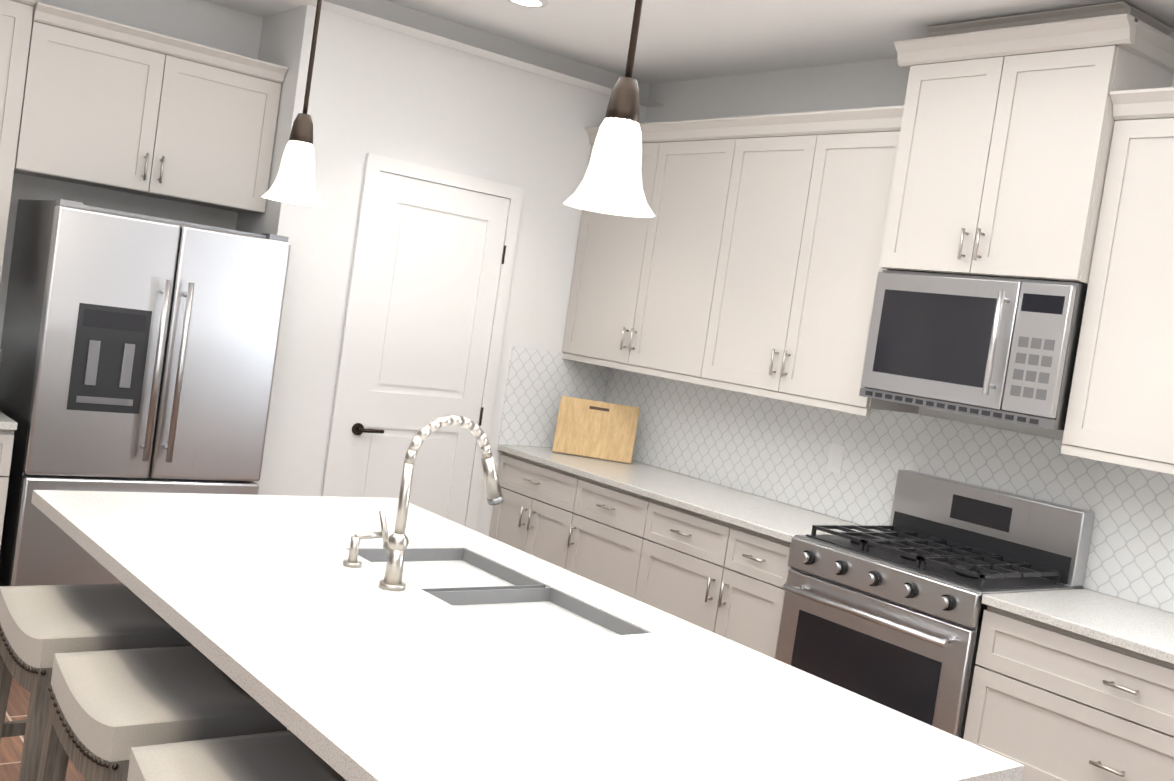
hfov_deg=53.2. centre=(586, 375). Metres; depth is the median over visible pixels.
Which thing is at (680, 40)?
ceiling
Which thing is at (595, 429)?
cutting board
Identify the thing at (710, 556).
base cabinet
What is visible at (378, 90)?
wall
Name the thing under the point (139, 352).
refrigerator
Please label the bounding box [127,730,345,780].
stool
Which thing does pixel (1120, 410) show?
upper cabinet
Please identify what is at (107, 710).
stool
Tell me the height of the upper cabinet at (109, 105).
0.635 m
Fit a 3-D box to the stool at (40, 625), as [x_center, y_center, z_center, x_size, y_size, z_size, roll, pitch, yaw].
[-1.304,0.928,3.016,0.388,0.690,0.488,6,3,-38]
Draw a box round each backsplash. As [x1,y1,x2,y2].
[498,347,608,446]
[604,367,1173,612]
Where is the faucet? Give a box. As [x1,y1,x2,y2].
[342,415,503,591]
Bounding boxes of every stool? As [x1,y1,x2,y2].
[0,583,191,780]
[36,645,286,780]
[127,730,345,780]
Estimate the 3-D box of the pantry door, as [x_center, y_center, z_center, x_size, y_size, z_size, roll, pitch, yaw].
[-0.789,0.126,5.533,0.850,2.190,0.066,6,3,-38]
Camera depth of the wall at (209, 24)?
5.12 m
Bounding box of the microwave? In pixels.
[859,270,1087,430]
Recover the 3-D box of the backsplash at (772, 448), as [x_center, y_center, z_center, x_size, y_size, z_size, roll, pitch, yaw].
[1.224,0.383,4.796,0.008,0.494,3.739,6,3,-38]
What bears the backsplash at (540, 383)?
attached to the wall at (378, 90)
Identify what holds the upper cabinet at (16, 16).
attached to the wall at (209, 24)
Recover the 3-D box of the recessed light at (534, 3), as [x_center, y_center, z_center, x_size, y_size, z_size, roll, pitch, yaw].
[-0.252,-1.557,4.874,0.184,0.005,0.184,6,3,-38]
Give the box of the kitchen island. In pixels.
[31,415,1023,780]
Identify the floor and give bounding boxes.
[0,676,86,780]
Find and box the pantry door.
[321,153,523,530]
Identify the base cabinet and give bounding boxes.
[0,411,17,547]
[489,444,881,658]
[963,589,1173,780]
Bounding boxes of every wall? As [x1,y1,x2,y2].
[0,0,262,347]
[236,0,649,536]
[637,28,1173,612]
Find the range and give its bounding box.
[775,469,1094,738]
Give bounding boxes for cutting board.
[552,396,639,463]
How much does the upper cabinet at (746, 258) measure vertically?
1.180 m
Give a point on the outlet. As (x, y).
(835, 458)
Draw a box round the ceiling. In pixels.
[203,0,1173,106]
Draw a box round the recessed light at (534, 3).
[507,0,547,7]
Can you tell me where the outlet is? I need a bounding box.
[827,444,844,473]
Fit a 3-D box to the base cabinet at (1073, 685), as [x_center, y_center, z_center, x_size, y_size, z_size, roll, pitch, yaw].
[1.722,1.227,3.531,0.652,0.914,0.979,6,3,-38]
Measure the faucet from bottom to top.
0.401 m
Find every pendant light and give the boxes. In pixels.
[261,0,324,206]
[563,0,654,217]
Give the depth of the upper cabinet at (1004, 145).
4.03 m
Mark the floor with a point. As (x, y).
(11, 748)
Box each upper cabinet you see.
[0,0,35,284]
[14,2,287,212]
[562,105,918,416]
[879,1,1173,284]
[1061,87,1173,474]
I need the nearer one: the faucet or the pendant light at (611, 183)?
the pendant light at (611, 183)
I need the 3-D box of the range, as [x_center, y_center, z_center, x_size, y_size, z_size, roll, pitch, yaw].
[1.172,0.981,4.200,0.705,1.183,0.790,6,3,-38]
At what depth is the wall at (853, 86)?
5.35 m
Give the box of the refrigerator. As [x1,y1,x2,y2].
[0,199,290,585]
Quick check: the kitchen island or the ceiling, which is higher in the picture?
the ceiling
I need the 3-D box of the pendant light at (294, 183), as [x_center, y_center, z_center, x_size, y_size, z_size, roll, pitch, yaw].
[-0.704,-0.996,3.092,0.168,1.080,0.168,6,3,-38]
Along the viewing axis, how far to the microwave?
4.07 m
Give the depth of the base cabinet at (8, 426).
4.37 m

